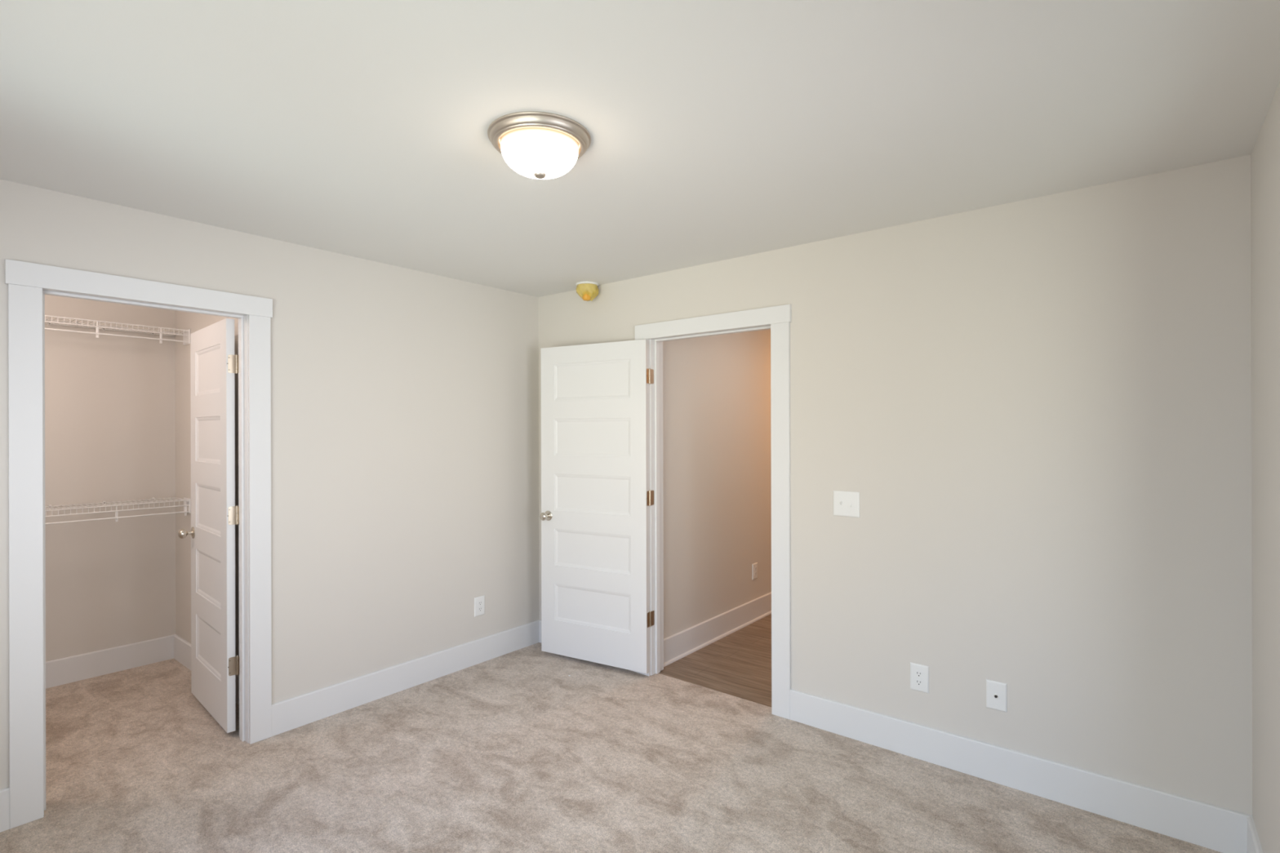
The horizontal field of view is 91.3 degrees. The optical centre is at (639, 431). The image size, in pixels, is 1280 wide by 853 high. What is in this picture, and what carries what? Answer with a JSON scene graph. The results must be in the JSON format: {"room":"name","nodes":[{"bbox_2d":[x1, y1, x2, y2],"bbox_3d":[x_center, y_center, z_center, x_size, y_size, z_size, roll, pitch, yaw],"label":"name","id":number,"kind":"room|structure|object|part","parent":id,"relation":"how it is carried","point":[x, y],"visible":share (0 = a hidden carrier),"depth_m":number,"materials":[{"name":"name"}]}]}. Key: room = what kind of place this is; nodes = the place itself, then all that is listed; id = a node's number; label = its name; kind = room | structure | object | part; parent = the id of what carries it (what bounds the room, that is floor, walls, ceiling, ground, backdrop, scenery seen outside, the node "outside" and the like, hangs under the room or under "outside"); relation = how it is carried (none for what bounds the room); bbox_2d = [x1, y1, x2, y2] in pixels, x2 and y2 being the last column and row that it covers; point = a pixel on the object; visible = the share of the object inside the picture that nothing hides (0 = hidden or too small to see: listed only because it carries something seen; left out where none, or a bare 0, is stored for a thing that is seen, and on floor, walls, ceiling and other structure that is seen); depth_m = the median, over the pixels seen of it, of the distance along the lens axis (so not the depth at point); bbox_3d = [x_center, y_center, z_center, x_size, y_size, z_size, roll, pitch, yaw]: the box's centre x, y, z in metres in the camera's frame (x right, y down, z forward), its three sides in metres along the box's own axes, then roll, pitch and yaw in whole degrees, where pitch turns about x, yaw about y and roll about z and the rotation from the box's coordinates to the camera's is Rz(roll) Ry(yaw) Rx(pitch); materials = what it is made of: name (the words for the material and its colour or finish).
{"room":"empty bedroom","nodes":[
{"label":"empty bedroom","id":0,"kind":"room"},
{"bbox_2d":[44,294,175,662],"bbox_3d":[-3.613,0.278,3.551,0.100,2.440,1.794,0,0,39],"label":"wall","id":1,"kind":"structure","parent":0,"point":[110,400],"depth_m":3.87,"materials":[{"name":"white paint"}]},
{"bbox_2d":[45,634,176,688],"bbox_3d":[-3.565,1.422,3.515,0.015,0.153,1.594,0,0,39],"label":"baseboard","id":2,"kind":"structure","parent":1,"relation":"attached to","point":[59,672],"depth_m":3.86,"materials":[{"name":"white paint"}]},
{"bbox_2d":[44,315,190,345],"bbox_3d":[-3.452,-0.590,3.425,0.314,0.105,1.586,0,0,39],"label":"wire shelf","id":3,"kind":"object","parent":1,"relation":"attached to","point":[186,333],"visible":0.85,"depth_m":3.73,"materials":[{"name":"white metal"}]},
{"bbox_3d":[-3.339,-0.561,3.331,0.008,0.008,1.580,0,0,39],"label":"hanging rod","id":4,"kind":"part","parent":3,"relation":"part of","materials":[{"name":"white plastic"}]},
{"bbox_2d":[44,497,191,524],"bbox_3d":[-3.449,0.480,3.425,0.314,0.105,1.586,0,0,39],"label":"wire shelf","id":5,"kind":"object","parent":1,"relation":"attached to","point":[187,502],"visible":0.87,"depth_m":3.73,"materials":[{"name":"white metal"}]},
{"bbox_3d":[-3.336,0.509,3.331,0.008,0.008,1.580,0,0,39],"label":"hanging rod","id":6,"kind":"part","parent":5,"relation":"part of","materials":[{"name":"white plastic"}]},
{"bbox_2d":[174,311,239,656],"bbox_3d":[-2.444,0.275,3.699,1.540,2.440,0.100,0,0,39],"label":"wall","id":7,"kind":"structure","parent":0,"point":[194,322],"depth_m":4.02,"materials":[{"name":"white paint"}]},
{"bbox_2d":[173,635,239,705],"bbox_3d":[-2.471,1.419,3.650,1.525,0.153,0.015,0,0,39],"label":"baseboard","id":8,"kind":"structure","parent":7,"relation":"attached to","point":[182,648],"depth_m":3.98,"materials":[{"name":"white paint"}]},
{"bbox_2d":[0,178,539,789],"bbox_3d":[-1.848,0.274,3.120,0.115,2.440,3.470,0,0,39],"label":"wall","id":9,"kind":"structure","parent":0,"point":[405,402],"depth_m":3.43,"materials":[{"name":"white paint"}]},
{"bbox_2d":[0,786,9,832],"bbox_3d":[-2.586,1.419,2.091,0.015,0.153,0.678,0,0,39],"label":"baseboard","id":10,"kind":"structure","parent":9,"relation":"attached to","point":[4,793],"depth_m":2.34,"materials":[{"name":"white paint"}]},
{"bbox_2d":[4,258,272,829],"bbox_3d":[-2.136,0.425,2.743,0.136,2.140,0.923,0,0,39],"label":"door frame","id":11,"kind":"structure","parent":9,"relation":"attached to","point":[28,283],"depth_m":2.47,"materials":[{"name":"white paint"}]},
{"bbox_3d":[-2.346,0.471,2.391,0.018,2.049,0.094,0,0,39],"label":"casing","id":12,"kind":"part","parent":11,"relation":"part of","materials":[{"name":"white paint"}]},
{"bbox_3d":[-2.093,-0.600,2.707,0.021,0.091,0.923,0,0,39],"label":"head casing","id":13,"kind":"part","parent":11,"relation":"part of","materials":[{"name":"white paint"}]},
{"bbox_3d":[-1.837,0.469,3.025,0.018,2.049,0.094,0,0,39],"label":"casing","id":14,"kind":"part","parent":11,"relation":"part of","materials":[{"name":"white paint"}]},
{"bbox_2d":[177,318,239,733],"bbox_3d":[-2.238,0.460,3.275,0.744,2.014,0.175,0,0,43],"label":"door","id":15,"kind":"structure","parent":9,"relation":"in","point":[215,665],"depth_m":3.21,"materials":[{"name":"white paint"}]},
{"bbox_3d":[-2.503,0.564,3.445,0.054,0.054,0.064,0,0,43],"label":"knob","id":16,"kind":"part","parent":15,"relation":"part of","materials":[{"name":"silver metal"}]},
{"bbox_2d":[271,619,539,736],"bbox_3d":[-1.258,1.416,3.748,0.015,0.153,1.756,0,0,39],"label":"baseboard","id":17,"kind":"structure","parent":9,"relation":"attached to","point":[291,713],"depth_m":3.56,"materials":[{"name":"white paint"}]},
{"bbox_2d":[474,595,484,617],"bbox_3d":[-1.032,1.129,4.034,0.009,0.122,0.080,0,0,39],"label":"electrical outlet","id":18,"kind":"object","parent":9,"relation":"attached to","point":[479,602],"visible":1,"depth_m":4.03,"materials":[{"name":"white plastic"}]},
{"bbox_2d":[0,613,1222,852],"bbox_3d":[0.323,1.518,4.138,5.512,0.060,7.770,0,0,39],"label":"floor","id":19,"kind":"structure","parent":0,"point":[513,752],"depth_m":2.68,"materials":[{"name":"beige carpet"}]},
{"bbox_2d":[0,0,1279,297],"bbox_3d":[-0.348,-0.980,1.995,3.867,0.060,3.595,0,0,39],"label":"ceiling","id":20,"kind":"structure","parent":0,"point":[718,130],"depth_m":1.85,"materials":[{"name":"white paint"}]},
{"bbox_2d":[487,111,591,179],"bbox_3d":[-0.323,-0.883,2.020,0.330,0.134,0.330,0,0,39],"label":"ceiling light","id":21,"kind":"object","parent":20,"relation":"attached to","point":[535,144],"visible":1,"depth_m":1.93,"materials":[{"name":"white glass"}]},
{"bbox_3d":[-0.323,-0.881,2.020,0.250,0.102,0.250,0,0,39],"label":"lamp shade","id":22,"kind":"part","parent":21,"relation":"part of","materials":[{"name":"white glass"}]},
{"bbox_2d":[575,281,599,301],"bbox_3d":[-0.339,-0.892,4.036,0.153,0.117,0.148,0,0,39],"label":"smoke detector","id":23,"kind":"object","parent":20,"relation":"attached to","point":[587,291],"visible":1,"depth_m":3.98,"materials":[{"name":"yellow plastic"}]},
{"bbox_2d":[662,328,771,639],"bbox_3d":[1.366,0.265,5.603,0.100,2.440,4.175,0,0,39],"label":"wall","id":24,"kind":"structure","parent":0,"point":[717,446],"depth_m":4.50,"materials":[{"name":"white paint"}]},
{"bbox_2d":[663,591,771,666],"bbox_3d":[1.388,1.408,5.523,0.029,0.162,4.075,0,0,39],"label":"baseboard","id":25,"kind":"structure","parent":24,"relation":"attached to","point":[683,643],"depth_m":4.44,"materials":[{"name":"white paint"}]},
{"bbox_2d":[751,562,757,579],"bbox_3d":[0.911,1.107,4.945,0.009,0.122,0.080,0,0,39],"label":"electrical outlet","id":26,"kind":"object","parent":24,"relation":"attached to","point":[754,566],"visible":1,"depth_m":4.93,"materials":[{"name":"white plastic"}]},
{"bbox_2d":[538,155,1252,815],"bbox_3d":[0.741,0.267,3.348,3.867,2.440,0.125,0,0,39],"label":"wall","id":27,"kind":"structure","parent":0,"point":[1037,411],"depth_m":2.58,"materials":[{"name":"white paint"}]},
{"bbox_2d":[538,620,636,672],"bbox_3d":[-0.360,1.414,4.144,0.890,0.153,0.015,0,0,39],"label":"baseboard","id":28,"kind":"structure","parent":27,"relation":"attached to","point":[540,621],"depth_m":4.41,"materials":[{"name":"white paint"}]},
{"bbox_2d":[539,339,654,673],"bbox_3d":[-0.297,0.455,3.978,0.813,2.014,0.175,0,0,30],"label":"door","id":29,"kind":"structure","parent":27,"relation":"in","point":[597,497],"depth_m":3.95,"materials":[{"name":"white paint"}]},
{"bbox_3d":[-0.624,0.559,4.101,0.054,0.054,0.064,0,0,30],"label":"knob","id":30,"kind":"part","parent":29,"relation":"part of","materials":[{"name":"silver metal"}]},
{"bbox_2d":[635,304,791,719],"bbox_3d":[0.417,0.418,3.595,1.030,2.140,0.146,0,0,39],"label":"door frame","id":31,"kind":"structure","parent":27,"relation":"attached to","point":[778,319],"depth_m":3.28,"materials":[{"name":"white paint"}]},
{"bbox_3d":[0.021,0.464,3.834,0.095,2.049,0.018,0,0,39],"label":"casing","id":32,"kind":"part","parent":31,"relation":"part of","materials":[{"name":"white paint"}]},
{"bbox_3d":[0.375,-0.607,3.546,1.030,0.091,0.021,0,0,39],"label":"head casing","id":33,"kind":"part","parent":31,"relation":"part of","materials":[{"name":"white paint"}]},
{"bbox_3d":[0.734,0.463,3.262,0.102,2.049,0.018,0,0,39],"label":"casing","id":34,"kind":"part","parent":31,"relation":"part of","materials":[{"name":"white paint"}]},
{"bbox_2d":[833,490,859,517],"bbox_3d":[1.002,0.355,3.048,0.130,0.123,0.018,0,0,39],"label":"light switch","id":35,"kind":"object","parent":27,"relation":"attached to","point":[846,504],"visible":1,"depth_m":3.05,"materials":[{"name":"white plastic"}]},
{"bbox_2d":[910,662,928,693],"bbox_3d":[1.268,1.121,2.841,0.080,0.122,0.009,0,0,39],"label":"electrical outlet","id":36,"kind":"object","parent":27,"relation":"attached to","point":[919,673],"visible":1,"depth_m":2.84,"materials":[{"name":"white plastic"}]},
{"bbox_2d":[915,679,923,685],"bbox_3d":[1.266,1.141,2.839,0.033,0.025,0.003,0,0,39],"label":"receptacle","id":37,"kind":"object","parent":36,"relation":"attached to","point":[917,682],"depth_m":2.84,"materials":[{"name":"white plastic"}]},
{"bbox_2d":[915,670,923,677],"bbox_3d":[1.266,1.102,2.839,0.033,0.025,0.003,0,0,39],"label":"receptacle","id":38,"kind":"object","parent":36,"relation":"attached to","point":[918,673],"depth_m":2.84,"materials":[{"name":"white plastic"}]},
{"bbox_2d":[986,679,1007,712],"bbox_3d":[1.505,1.121,2.646,0.078,0.120,0.017,0,0,39],"label":"outlet","id":39,"kind":"object","parent":27,"relation":"attached to","point":[996,691],"visible":1,"depth_m":2.65,"materials":[{"name":"white plastic"}]},
{"bbox_2d":[790,688,1253,852],"bbox_3d":[1.446,1.409,2.695,1.714,0.153,0.015,0,0,39],"label":"baseboard","id":40,"kind":"structure","parent":27,"relation":"attached to","point":[1218,828],"depth_m":2.54,"materials":[{"name":"white paint"}]},
{"bbox_2d":[1250,81,1279,852],"bbox_3d":[1.077,0.266,0.774,0.120,2.440,3.470,0,0,39],"label":"wall","id":41,"kind":"structure","parent":0,"point":[1265,153],"depth_m":1.91,"materials":[{"name":"white paint"}]},
{"bbox_2d":[1247,817,1262,852],"bbox_3d":[1.064,1.410,0.861,0.015,0.153,3.325,0,0,39],"label":"baseboard","id":42,"kind":"structure","parent":41,"relation":"attached to","point":[1254,846],"depth_m":2.08,"materials":[{"name":"white paint"}]}
]}

